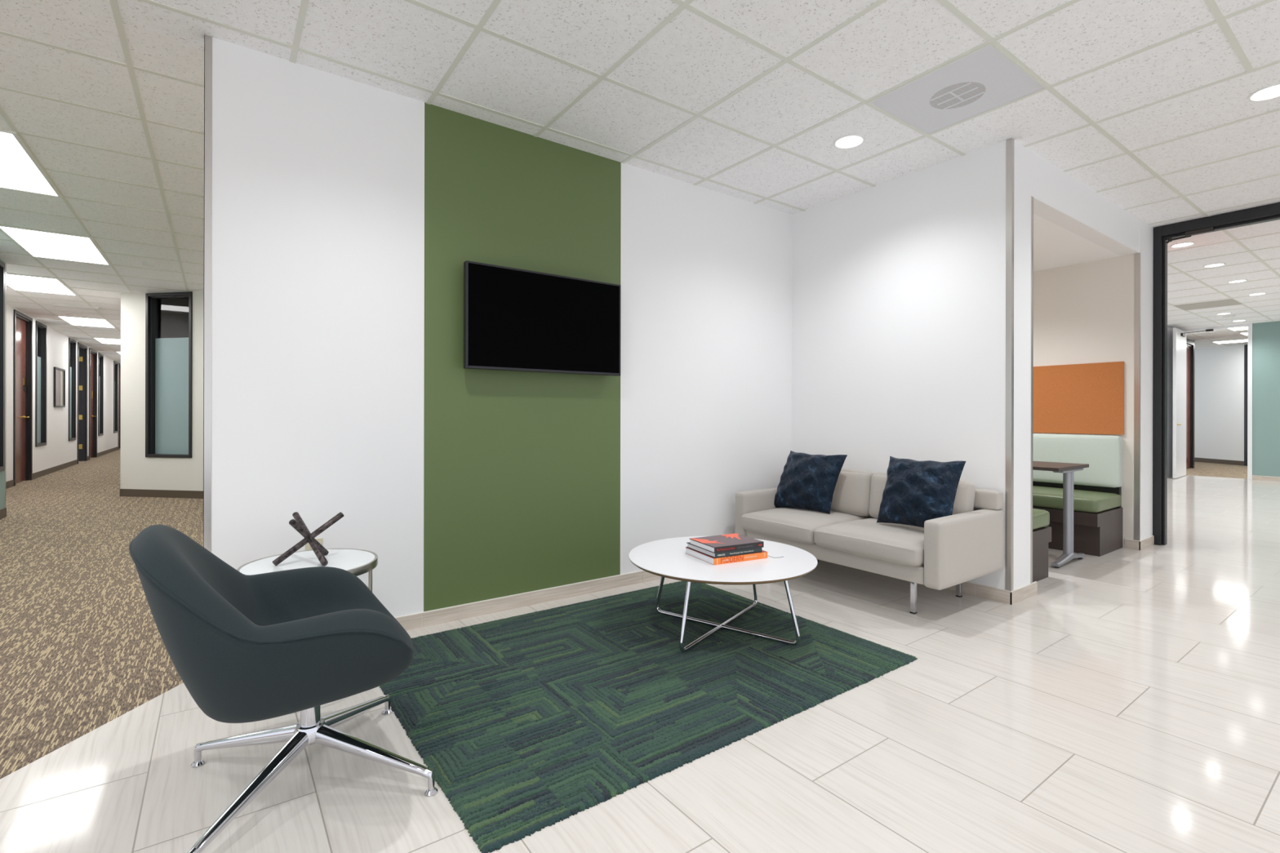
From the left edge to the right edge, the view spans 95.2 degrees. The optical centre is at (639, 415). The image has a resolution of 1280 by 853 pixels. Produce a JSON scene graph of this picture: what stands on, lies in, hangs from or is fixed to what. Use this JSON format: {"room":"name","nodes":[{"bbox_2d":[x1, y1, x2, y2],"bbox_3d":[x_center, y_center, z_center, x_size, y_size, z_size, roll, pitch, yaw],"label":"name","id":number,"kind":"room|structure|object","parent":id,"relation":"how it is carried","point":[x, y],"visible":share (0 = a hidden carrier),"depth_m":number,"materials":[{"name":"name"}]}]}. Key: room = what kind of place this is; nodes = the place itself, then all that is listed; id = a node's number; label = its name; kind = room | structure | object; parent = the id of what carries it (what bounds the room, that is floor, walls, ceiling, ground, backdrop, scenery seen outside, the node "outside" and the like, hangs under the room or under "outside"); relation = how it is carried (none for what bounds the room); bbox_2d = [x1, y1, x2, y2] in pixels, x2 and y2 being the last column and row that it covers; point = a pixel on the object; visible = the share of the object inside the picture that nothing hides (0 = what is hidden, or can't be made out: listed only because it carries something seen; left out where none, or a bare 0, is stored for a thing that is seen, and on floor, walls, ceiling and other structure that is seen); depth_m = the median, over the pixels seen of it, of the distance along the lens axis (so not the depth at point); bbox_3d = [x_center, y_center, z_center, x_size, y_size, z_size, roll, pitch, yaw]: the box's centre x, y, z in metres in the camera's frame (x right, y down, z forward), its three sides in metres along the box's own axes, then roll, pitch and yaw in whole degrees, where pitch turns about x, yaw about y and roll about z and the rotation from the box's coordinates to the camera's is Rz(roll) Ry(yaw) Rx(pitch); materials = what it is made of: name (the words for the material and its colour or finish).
{"room":"office waiting area","nodes":[
{"label":"office waiting area","id":0,"kind":"room"},
{"bbox_2d":[0,258,4,509],"bbox_3d":[-5.509,-0.314,4.351,0.150,2.802,4.600,0,0,-36],"label":"wall","id":1,"kind":"structure","parent":0,"point":[2,473],"depth_m":6.17,"materials":[{"name":"teal paint"}]},
{"bbox_2d":[0,260,4,471],"bbox_3d":[-6.514,-0.510,5.778,0.146,2.192,0.890,0,0,-36],"label":"window","id":2,"kind":"structure","parent":1,"relation":"in","point":[2,264],"depth_m":6.14,"materials":[{"name":"black"}]},
{"bbox_2d":[0,507,6,519],"bbox_3d":[-5.464,1.038,4.420,0.008,0.100,4.556,0,0,-36],"label":"baseboard","id":3,"kind":"structure","parent":1,"relation":"attached to","point":[3,511],"depth_m":6.16,"materials":[{"name":"brown"}]},
{"bbox_2d":[4,262,6,507],"bbox_3d":[-6.788,-0.326,6.247,0.016,2.622,0.032,0,0,-36],"label":"trim","id":4,"kind":"structure","parent":1,"relation":"attached to","point":[5,262],"depth_m":6.24,"materials":[{"name":"grey metal"}]},
{"bbox_2d":[5,304,120,481],"bbox_3d":[-12.612,-0.327,13.038,0.140,2.802,18.100,0,0,-36],"label":"wall","id":5,"kind":"structure","parent":0,"point":[58,450],"depth_m":11.21,"materials":[{"name":"white paint"}]},
{"bbox_2d":[5,480,13,488],"bbox_3d":[-8.433,1.032,7.355,0.008,0.100,3.890,0,0,-36],"label":"baseboard","id":6,"kind":"structure","parent":5,"relation":"attached to","point":[9,484],"depth_m":8.74,"materials":[{"name":"brown"}]},
{"bbox_2d":[13,309,32,486],"bbox_3d":[-9.949,-0.272,9.300,0.216,2.702,1.040,0,0,-36],"label":"door","id":7,"kind":"structure","parent":5,"relation":"in","point":[23,323],"depth_m":9.50,"materials":[{"name":"brown wood"}]},
{"bbox_2d":[35,320,47,447],"bbox_3d":[-10.595,-0.543,10.258,0.146,2.162,0.730,0,0,-36],"label":"window","id":8,"kind":"structure","parent":5,"relation":"in","point":[41,330],"depth_m":10.48,"materials":[{"name":"black"}]},
{"bbox_2d":[32,459,77,479],"bbox_3d":[-11.322,1.026,11.368,0.008,0.100,3.920,0,0,-36],"label":"baseboard","id":9,"kind":"structure","parent":5,"relation":"attached to","point":[45,472],"depth_m":11.06,"materials":[{"name":"brown"}]},
{"bbox_2d":[53,366,65,407],"bbox_3d":[-11.363,-0.544,11.448,0.030,0.760,0.860,0,0,-36],"label":"framed picture","id":10,"kind":"object","parent":5,"relation":"attached to","point":[59,395],"visible":1,"depth_m":11.42,"materials":[{"name":"black"}]},
{"bbox_2d":[56,368,63,405],"bbox_3d":[-11.368,-0.544,11.444,0.010,0.690,0.790,0,0,-36],"label":"print","id":11,"kind":"object","parent":10,"relation":"attached to","point":[60,372],"depth_m":11.48},
{"bbox_2d":[68,337,75,440],"bbox_3d":[-12.166,-0.546,12.441,0.146,2.162,0.710,0,0,-36],"label":"window","id":12,"kind":"structure","parent":5,"relation":"in","point":[72,343],"depth_m":12.69,"materials":[{"name":"black"}]},
{"bbox_2d":[77,342,87,463],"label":"door","id":13,"kind":"structure","parent":5,"relation":"in","point":[82,348],"depth_m":13.76,"materials":[{"name":"black wood"}]},
{"bbox_2d":[88,347,97,459],"bbox_3d":[-13.688,-0.279,14.494,0.216,2.702,1.040,0,0,-36],"label":"door","id":14,"kind":"structure","parent":5,"relation":"in","point":[92,353],"depth_m":14.83,"materials":[{"name":"black wood"}]},
{"bbox_2d":[97,352,103,435],"bbox_3d":[-14.328,-0.550,15.444,0.146,2.162,0.730,0,0,-36],"label":"window","id":15,"kind":"structure","parent":5,"relation":"in","point":[100,357],"depth_m":15.70,"materials":[{"name":"black"}]},
{"bbox_2d":[97,446,118,457],"bbox_3d":[-15.076,1.019,16.583,0.008,0.100,3.970,0,0,-36],"label":"baseboard","id":16,"kind":"structure","parent":5,"relation":"attached to","point":[114,449],"depth_m":16.40,"materials":[{"name":"brown"}]},
{"bbox_2d":[113,360,118,433],"bbox_3d":[-15.946,-0.553,17.692,0.146,2.162,0.750,0,0,-36],"label":"window","id":17,"kind":"structure","parent":5,"relation":"in","point":[115,363],"depth_m":17.96,"materials":[{"name":"black metal"}]},
{"bbox_2d":[118,363,120,449],"bbox_3d":[-16.617,-0.285,18.564,0.216,2.702,1.050,0,0,-36],"label":"door","id":18,"kind":"structure","parent":5,"relation":"in","point":[119,364],"depth_m":18.84,"materials":[{"name":"black"}]},
{"bbox_2d":[120,290,204,491],"bbox_3d":[-5.094,-0.313,7.600,3.797,2.802,0.121,0,0,9],"label":"wall","id":19,"kind":"structure","parent":0,"point":[137,471],"depth_m":7.79,"materials":[{"name":"white paint"}]},
{"bbox_2d":[120,488,203,498],"bbox_3d":[-5.107,1.038,7.537,3.797,0.100,0.008,0,0,9],"label":"baseboard","id":20,"kind":"structure","parent":19,"relation":"attached to","point":[124,492],"depth_m":7.73,"materials":[{"name":"brown"}]},
{"bbox_2d":[145,291,192,457],"bbox_3d":[-6.211,-0.534,7.793,0.710,2.180,0.166,0,0,9],"label":"window","id":21,"kind":"structure","parent":19,"relation":"in","point":[168,315],"depth_m":7.80,"materials":[{"name":"black"}]},
{"bbox_2d":[211,37,791,617],"bbox_3d":[-0.342,-0.304,3.688,3.857,2.802,0.150,0,0,-36],"label":"wall","id":22,"kind":"structure","parent":0,"point":[348,215],"depth_m":3.11,"materials":[{"name":"white paint"}]},
{"bbox_2d":[203,34,212,552],"bbox_3d":[-1.862,-0.304,2.518,0.027,2.646,0.032,0,0,-36],"label":"trim","id":23,"kind":"structure","parent":22,"relation":"attached to","point":[207,39],"depth_m":2.50,"materials":[{"name":"grey"}]},
{"bbox_2d":[305,537,322,550],"bbox_3d":[-1.527,0.635,2.739,0.072,0.114,0.008,0,0,-36],"label":"power outlet","id":24,"kind":"object","parent":22,"relation":"attached to","point":[308,547],"visible":0.16,"depth_m":2.73,"materials":[{"name":"beige plastic"}]},
{"bbox_2d":[394,570,665,631],"bbox_3d":[-0.318,1.059,3.608,3.807,0.077,0.010,0,0,-36],"label":"baseboard","id":25,"kind":"structure","parent":22,"relation":"attached to","point":[429,618],"depth_m":3.33,"materials":[{"name":"white tile"}]},
{"bbox_2d":[463,260,621,376],"bbox_3d":[-0.543,-0.530,3.388,0.975,0.564,0.100,0,0,-36],"label":"television","id":26,"kind":"object","parent":22,"relation":"attached to","point":[515,319],"visible":1,"depth_m":3.30,"materials":[{"name":"black"}]},
{"bbox_2d":[0,448,1279,852],"bbox_3d":[-0.636,1.122,14.575,26.000,0.050,31.600,0,0,-36],"label":"floor","id":27,"kind":"structure","parent":0,"point":[1130,703],"depth_m":2.04,"materials":[{"name":"tile"}]},
{"bbox_2d":[128,524,437,852],"bbox_3d":[-1.042,0.697,1.734,0.713,0.799,0.710,0,0,-36],"label":"swivel armchair","id":28,"kind":"object","parent":27,"relation":"on","point":[245,648],"visible":1,"depth_m":1.51,"materials":[{"name":"fabric"}]},
{"bbox_2d":[236,548,377,591],"bbox_3d":[-1.330,0.844,2.358,0.496,0.503,0.496,0,0,-36],"label":"side table","id":29,"kind":"object","parent":27,"relation":"on","point":[357,562],"visible":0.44,"depth_m":2.37,"materials":[{"name":"white glass"}]},
{"bbox_2d":[271,511,343,565],"bbox_3d":[-1.348,0.500,2.385,0.238,0.184,0.201,0,0,-1],"label":"sculpture","id":30,"kind":"object","parent":29,"relation":"on","point":[297,523],"visible":1,"depth_m":2.36,"materials":[{"name":"metal"}]},
{"bbox_2d":[379,581,917,852],"bbox_3d":[-0.027,1.090,2.678,2.044,0.015,1.574,0,0,-36],"label":"area rug","id":31,"kind":"object","parent":27,"relation":"on","point":[527,723],"visible":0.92,"depth_m":2.29,"materials":[{"name":"green carpet"}]},
{"bbox_2d":[628,536,817,652],"bbox_3d":[0.416,0.900,3.005,0.950,0.365,0.950,0,0,-36],"label":"coffee table","id":32,"kind":"object","parent":31,"relation":"on","point":[668,558],"visible":0.77,"depth_m":2.81,"materials":[{"name":"white laminate"}]},
{"bbox_2d":[685,546,782,564],"bbox_3d":[0.484,0.702,3.003,0.410,0.031,0.291,0,0,-26],"label":"book","id":33,"kind":"object","parent":32,"relation":"on","point":[763,554],"visible":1,"depth_m":2.88,"materials":[{"name":"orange paper"}]},
{"bbox_2d":[686,542,761,558],"bbox_3d":[0.428,0.675,2.992,0.284,0.024,0.264,0,0,-27],"label":"book","id":34,"kind":"object","parent":33,"relation":"on","point":[689,546],"visible":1,"depth_m":2.89,"materials":[{"name":"black paper"}]},
{"bbox_2d":[688,533,764,553],"bbox_3d":[0.438,0.648,2.973,0.296,0.030,0.233,0,0,-27],"label":"book","id":35,"kind":"object","parent":34,"relation":"on","point":[729,542],"visible":1,"depth_m":2.92,"materials":[{"name":"black paper"}]},
{"bbox_2d":[691,537,724,543],"bbox_3d":[0.340,0.633,2.948,0.097,0.001,0.178,0,0,-27],"label":"print","id":36,"kind":"object","parent":35,"relation":"on","point":[695,540],"depth_m":2.95,"materials":[{"name":"orange"}]},
{"bbox_2d":[691,534,762,547],"bbox_3d":[0.437,0.634,2.974,0.288,0.001,0.225,0,0,-27],"label":"print","id":37,"kind":"object","parent":35,"relation":"on","point":[722,540],"depth_m":2.94,"materials":[{"name":"grey"}]},
{"bbox_2d":[720,533,741,539],"bbox_3d":[0.496,0.633,3.053,0.112,0.001,0.137,0,0,-27],"label":"print","id":38,"kind":"object","parent":35,"relation":"on","point":[729,536],"depth_m":3.05,"materials":[{"name":"orange"}]},
{"bbox_2d":[734,468,1004,613],"bbox_3d":[1.384,0.736,3.794,0.793,0.729,1.486,0,0,-36],"label":"sofa","id":39,"kind":"object","parent":27,"relation":"on","point":[967,544],"visible":0.73,"depth_m":3.40,"materials":[{"name":"fabric"}]},
{"bbox_2d":[741,507,869,543],"bbox_3d":[1.143,0.744,4.043,0.684,0.161,0.624,0,0,-36],"label":"seat cushion","id":40,"kind":"object","parent":39,"relation":"on","point":[780,525],"depth_m":3.90,"materials":[{"name":"fabric"}]},
{"bbox_2d":[773,450,847,514],"bbox_3d":[1.187,0.475,4.161,0.224,0.420,0.561,0,0,-36],"label":"throw pillow","id":41,"kind":"object","parent":39,"relation":"on","point":[806,482],"visible":1,"depth_m":4.07,"materials":[{"name":"fabric"}]},
{"bbox_2d":[830,468,874,516],"bbox_3d":[1.382,0.533,4.184,0.176,0.320,0.642,10,-6,-35],"label":"cushion","id":42,"kind":"object","parent":39,"relation":"on","point":[851,497],"depth_m":3.97,"materials":[{"name":"fabric"}]},
{"bbox_2d":[813,517,924,566],"bbox_3d":[1.521,0.745,3.518,0.684,0.161,0.678,0,0,-36],"label":"seat cushion","id":43,"kind":"object","parent":39,"relation":"on","point":[863,540],"depth_m":3.35,"materials":[{"name":"fabric"}]},
{"bbox_2d":[876,456,965,528],"bbox_3d":[1.636,0.458,3.443,0.218,0.403,0.474,0,0,-36],"label":"throw pillow","id":44,"kind":"object","parent":39,"relation":"on","point":[915,492],"visible":0.94,"depth_m":3.38,"materials":[{"name":"fabric"}]},
{"bbox_2d":[868,472,975,518],"bbox_3d":[1.751,0.533,3.672,0.176,0.320,0.630,10,-6,-35],"label":"cushion","id":45,"kind":"object","parent":39,"relation":"on","point":[965,498],"depth_m":3.79,"materials":[{"name":"fabric"}]},
{"bbox_2d":[1032,508,1051,582],"bbox_3d":[2.155,0.633,4.453,0.604,0.939,1.499,0,0,-36],"label":"bench","id":46,"kind":"object","parent":27,"relation":"on","point":[1042,534],"visible":0.04,"depth_m":3.92,"materials":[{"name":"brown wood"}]},
{"bbox_2d":[1032,508,1049,529],"bbox_3d":[2.154,0.707,4.455,0.603,0.137,1.495,0,0,-36],"label":"seat cushion","id":47,"kind":"object","parent":46,"relation":"on","point":[1041,517],"depth_m":3.94,"materials":[{"name":"green fabric"}]},
{"bbox_2d":[1032,461,1088,568],"bbox_3d":[2.814,0.739,4.922,0.600,0.728,1.420,0,0,-36],"label":"table","id":48,"kind":"object","parent":27,"relation":"on","point":[1068,469],"visible":0.48,"depth_m":4.35,"materials":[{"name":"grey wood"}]},
{"bbox_2d":[1032,433,1122,556],"bbox_3d":[3.364,0.635,5.323,0.604,0.939,1.499,0,0,-36],"label":"bench","id":49,"kind":"object","parent":27,"relation":"on","point":[1097,488],"visible":0.47,"depth_m":4.87,"materials":[{"name":"grey wood"}]},
{"bbox_2d":[1032,485,1121,513],"bbox_3d":[3.362,0.709,5.325,0.603,0.137,1.495,0,0,-36],"label":"seat cushion","id":50,"kind":"object","parent":49,"relation":"on","point":[1086,500],"depth_m":4.80,"materials":[{"name":"green fabric"}]},
{"bbox_2d":[0,0,1279,363],"bbox_3d":[-0.683,-1.650,14.476,26.200,0.050,31.700,0,0,-36],"label":"ceiling","id":51,"kind":"structure","parent":0,"point":[692,63],"depth_m":2.97,"materials":[{"name":"tile"}]},
{"bbox_2d":[0,128,62,197],"bbox_3d":[-4.187,-1.626,3.676,0.610,0.012,1.219,0,0,-36],"label":"recessed light","id":52,"kind":"object","parent":51,"relation":"in","point":[20,171],"visible":1,"depth_m":3.87,"materials":[{"name":"white plastic"}]},
{"bbox_2d":[6,273,78,295],"bbox_3d":[-7.531,-1.632,7.278,0.610,0.012,1.219,0,0,-36],"label":"recessed light","id":53,"kind":"object","parent":51,"relation":"in","point":[15,282],"visible":0.93,"depth_m":7.27,"materials":[{"name":"white plastic"}]},
{"bbox_2d":[0,224,111,265],"bbox_3d":[-5.611,-1.629,5.655,0.610,0.012,1.219,0,0,-36],"label":"recessed light","id":54,"kind":"object","parent":51,"relation":"in","point":[37,243],"visible":1,"depth_m":5.58,"materials":[{"name":"white plastic"}]},
{"bbox_2d":[52,302,100,310],"bbox_3d":[-8.455,-1.625,8.790,0.500,0.030,0.250,0,0,-36],"label":"ceiling vent","id":55,"kind":"object","parent":51,"relation":"in","point":[53,304],"visible":1,"depth_m":8.71,"materials":[{"name":"white plastic"}]},
{"bbox_2d":[56,315,116,328],"bbox_3d":[-9.668,-1.636,10.247,0.610,0.012,1.219,0,0,-36],"label":"recessed light","id":56,"kind":"object","parent":51,"relation":"in","point":[75,321],"visible":1,"depth_m":10.22,"materials":[{"name":"white plastic"}]},
{"bbox_2d":[92,337,120,344],"bbox_3d":[-11.626,-1.640,12.968,0.610,0.012,1.219,0,0,-36],"label":"recessed light","id":57,"kind":"object","parent":51,"relation":"in","point":[103,340],"visible":0.59,"depth_m":12.82,"materials":[{"name":"white plastic"}]},
{"bbox_2d":[0,0,1279,361],"bbox_3d":[-0.764,-1.624,14.479,26.127,0.004,31.599,0,0,-36],"label":"ceiling grid","id":58,"kind":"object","parent":51,"relation":"attached to","point":[1212,5],"depth_m":3.01,"materials":[{"name":"white metal"}]},
{"bbox_2d":[833,133,865,148],"bbox_3d":[1.236,-1.618,3.457,0.176,0.007,0.176,0,0,-36],"label":"recessed light","id":59,"kind":"object","parent":51,"relation":"in","point":[851,140],"visible":1,"depth_m":3.46,"materials":[{"name":"white plastic"}]},
{"bbox_2d":[866,42,1047,135],"bbox_3d":[1.591,-1.618,2.953,0.601,0.006,0.601,0,0,-36],"label":"ceiling vent","id":60,"kind":"object","parent":51,"relation":"in","point":[985,79],"visible":1,"depth_m":2.92,"materials":[{"name":"white metal"}]},
{"bbox_2d":[1169,241,1195,247],"bbox_3d":[5.122,-1.611,5.520,0.176,0.007,0.176,0,0,-36],"label":"recessed light","id":61,"kind":"object","parent":51,"relation":"in","point":[1187,243],"visible":1,"depth_m":5.51,"materials":[{"name":"white plastic"}]},
{"bbox_2d":[1174,298,1241,310],"bbox_3d":[8.243,-1.604,8.492,0.610,0.008,0.610,0,0,-36],"label":"ceiling vent","id":62,"kind":"object","parent":51,"relation":"in","point":[1224,302],"visible":1,"depth_m":8.46,"materials":[{"name":"grey metal"}]},
{"bbox_2d":[1202,262,1225,267],"bbox_3d":[6.154,-1.609,6.267,0.176,0.007,0.176,0,0,-36],"label":"recessed light","id":63,"kind":"object","parent":51,"relation":"in","point":[1216,264],"visible":1,"depth_m":6.26,"materials":[{"name":"white plastic"}]},
{"bbox_2d":[1216,312,1231,315],"bbox_3d":[9.197,-1.603,9.209,0.176,0.007,0.176,0,0,-36],"label":"recessed light","id":64,"kind":"object","parent":51,"relation":"in","point":[1221,313],"visible":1,"depth_m":9.23,"materials":[{"name":"white plastic"}]},
{"bbox_2d":[1221,315,1235,317],"bbox_3d":[9.484,-1.596,9.424,0.160,0.020,0.160,0,0,-36],"label":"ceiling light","id":65,"kind":"object","parent":51,"relation":"attached to","point":[1226,316],"visible":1,"depth_m":9.38,"materials":[{"name":"white plastic"}]},
{"bbox_2d":[1210,338,1248,343],"bbox_3d":[12.937,-1.593,12.329,0.600,0.012,1.200,0,0,-36],"label":"recessed light","id":66,"kind":"object","parent":51,"relation":"in","point":[1242,340],"visible":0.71,"depth_m":12.59,"materials":[{"name":"white plastic"}]},
{"bbox_2d":[1226,326,1248,331],"bbox_3d":[11.282,-1.597,10.349,0.600,0.012,1.220,0,0,-36],"label":"recessed light","id":67,"kind":"object","parent":51,"relation":"in","point":[1243,327],"visible":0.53,"depth_m":10.73,"materials":[{"name":"white plastic"}]},
{"bbox_2d":[1226,279,1247,283],"bbox_3d":[7.158,-1.607,7.007,0.176,0.007,0.176,0,0,-36],"label":"recessed light","id":68,"kind":"object","parent":51,"relation":"in","point":[1240,280],"visible":1,"depth_m":7.00,"materials":[{"name":"white plastic"}]},
{"bbox_2d":[1238,332,1248,335],"bbox_3d":[12.175,-1.595,10.992,0.600,0.012,1.220,0,0,-36],"label":"recessed light","id":69,"kind":"object","parent":51,"relation":"in","point":[1241,333],"visible":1,"depth_m":11.36,"materials":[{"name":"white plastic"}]},
{"bbox_2d":[1247,292,1266,295],"bbox_3d":[8.164,-1.605,7.735,0.176,0.007,0.176,0,0,-36],"label":"recessed light","id":70,"kind":"object","parent":51,"relation":"in","point":[1260,293],"visible":1,"depth_m":7.74,"materials":[{"name":"white plastic"}]},
{"bbox_2d":[1247,82,1279,101],"bbox_3d":[3.155,-1.615,2.916,0.176,0.007,0.176,0,0,-36],"label":"recessed light","id":71,"kind":"object","parent":51,"relation":"in","point":[1271,91],"visible":1,"depth_m":2.93,"materials":[{"name":"white plastic"}]},
{"bbox_2d":[791,139,1032,590],"bbox_3d":[1.803,-0.300,4.176,0.295,2.802,1.663,0,0,-36],"label":"wall","id":72,"kind":"structure","parent":0,"point":[899,284],"depth_m":3.86,"materials":[{"name":"white paint"}]},
{"bbox_2d":[945,581,1009,604],"bbox_3d":[1.691,1.063,4.067,0.010,0.077,1.613,0,0,-36],"label":"baseboard","id":73,"kind":"structure","parent":72,"relation":"attached to","point":[983,591],"depth_m":3.52,"materials":[{"name":"white"}]},
{"bbox_2d":[1004,137,1013,591],"bbox_3d":[2.171,-0.297,3.434,0.030,2.646,0.032,0,0,-36],"label":"trim","id":74,"kind":"structure","parent":72,"relation":"attached to","point":[1009,526],"depth_m":3.42,"materials":[{"name":"grey metal"}]},
{"bbox_2d":[1030,195,1033,583],"bbox_3d":[2.392,-0.119,3.592,0.026,2.443,0.030,0,0,-36],"label":"trim","id":75,"kind":"structure","parent":72,"relation":"attached to","point":[1032,197],"depth_m":3.58,"materials":[{"name":"grey metal"}]},
{"bbox_2d":[1033,213,1120,271],"bbox_3d":[2.744,-1.393,4.908,2.095,0.107,1.513,0,0,-36],"label":"ceiling","id":76,"kind":"structure","parent":0,"point":[1055,246],"depth_m":4.69,"materials":[{"name":"white paint"}]},
{"bbox_2d":[1032,253,1134,547],"bbox_3d":[3.765,-0.296,5.588,0.360,2.802,1.663,0,0,-36],"label":"wall","id":77,"kind":"structure","parent":0,"point":[1083,313],"depth_m":5.04,"materials":[{"name":"white paint"}]},
{"bbox_2d":[1032,361,1124,435],"bbox_3d":[3.607,-0.146,5.480,0.021,0.612,1.478,0,0,-36],"label":"wall panel","id":78,"kind":"object","parent":77,"relation":"attached to","point":[1086,398],"visible":0.46,"depth_m":5.13,"materials":[{"name":"orange fabric"}]},
{"bbox_2d":[1124,538,1138,550],"bbox_3d":[4.073,1.067,4.840,0.010,0.077,0.094,0,0,-36],"label":"baseboard","id":79,"kind":"structure","parent":77,"relation":"attached to","point":[1129,544],"depth_m":4.84,"materials":[{"name":"white"}]},
{"bbox_2d":[1133,253,1140,540],"bbox_3d":[4.101,-0.154,4.822,0.014,2.367,0.038,0,0,-36],"label":"trim","id":80,"kind":"structure","parent":77,"relation":"attached to","point":[1137,255],"depth_m":4.82,"materials":[{"name":"grey metal"}]},
{"bbox_2d":[1032,151,1153,540],"bbox_3d":[3.369,-0.297,4.350,2.450,2.802,0.124,0,0,-36],"label":"wall","id":81,"kind":"structure","parent":0,"point":[1060,198],"depth_m":4.57,"materials":[{"name":"white paint"}]},
{"bbox_2d":[1009,581,1037,604],"bbox_3d":[2.305,1.064,3.509,0.355,0.077,0.010,0,0,-36],"label":"baseboard","id":82,"kind":"object","parent":81,"relation":"attached to","point":[1017,595],"visible":1,"depth_m":3.49,"materials":[{"name":"white"}]},
{"bbox_2d":[1138,535,1154,550],"bbox_3d":[4.249,1.068,4.903,0.370,0.077,0.010,0,0,-36],"label":"baseboard","id":83,"kind":"structure","parent":81,"relation":"attached to","point":[1145,543],"depth_m":4.88,"materials":[{"name":"white"}]},
{"bbox_2d":[1152,297,1153,343],"bbox_3d":[3.962,-0.295,5.657,0.020,2.802,1.545,0,0,-36],"label":"wall","id":84,"kind":"structure","parent":0,"point":[1153,298],"depth_m":5.03,"materials":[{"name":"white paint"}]},
{"bbox_2d":[1152,203,1279,545],"bbox_3d":[5.307,-0.249,4.603,0.993,2.714,2.112,0,0,-36],"label":"door frame","id":85,"kind":"structure","parent":84,"relation":"in","point":[1268,213],"depth_m":4.99,"materials":[{"name":"black metal"},{"name":"clear glass"}]},
{"bbox_2d":[1167,326,1173,477],"bbox_3d":[6.875,-0.290,8.706,8.030,2.802,0.100,0,0,-36],"label":"wall","id":86,"kind":"structure","parent":0,"point":[1170,331],"depth_m":10.64,"materials":[{"name":"white paint"}]},
{"bbox_2d":[1172,323,1252,479],"bbox_3d":[10.043,-0.244,10.331,1.069,2.722,0.965,0,0,-36],"label":"door frame","id":87,"kind":"structure","parent":86,"relation":"in","point":[1179,460],"depth_m":10.36,"materials":[{"name":"white"}]},
{"bbox_2d":[1186,337,1195,371],"bbox_3d":[10.946,-0.282,11.908,2.180,2.802,0.100,0,0,-36],"label":"wall","id":88,"kind":"structure","parent":0,"point":[1186,338],"depth_m":12.50,"materials":[{"name":"white paint"}]},
{"bbox_2d":[1186,338,1194,468],"bbox_3d":[11.291,-0.232,12.165,1.140,2.702,0.146,0,0,-36],"label":"door","id":89,"kind":"structure","parent":88,"relation":"in","point":[1189,344],"depth_m":12.39,"materials":[{"name":"black"}]},
{"bbox_2d":[1194,343,1247,461],"bbox_3d":[13.573,-0.277,13.480,0.100,2.802,3.097,0,0,0],"label":"wall","id":90,"kind":"structure","parent":0,"point":[1219,373],"depth_m":13.65,"materials":[{"name":"white paint"}]},
{"bbox_2d":[1194,457,1244,465],"bbox_3d":[13.515,1.074,14.051,0.008,0.100,1.954,0,0,0],"label":"baseboard","id":91,"kind":"structure","parent":90,"relation":"attached to","point":[1196,460],"depth_m":13.64,"materials":[{"name":"brown"}]},
{"bbox_2d":[1244,344,1247,466],"bbox_3d":[14.018,-0.226,12.601,1.016,2.702,0.950,0,0,0],"label":"door frame","id":92,"kind":"structure","parent":90,"relation":"in","point":[1245,345],"depth_m":13.04,"materials":[{"name":"black"}]},
{"bbox_2d":[1252,320,1279,476],"bbox_3d":[12.327,-0.280,7.970,0.120,2.802,5.535,0,0,-36],"label":"wall","id":93,"kind":"structure","parent":0,"point":[1265,335],"depth_m":10.05,"materials":[{"name":"teal paint"}]},
{"bbox_2d":[1252,475,1279,481],"bbox_3d":[12.271,1.083,7.932,0.010,0.077,5.535,0,0,-36],"label":"baseboard","id":94,"kind":"structure","parent":93,"relation":"attached to","point":[1254,477],"depth_m":10.04,"materials":[{"name":"white"}]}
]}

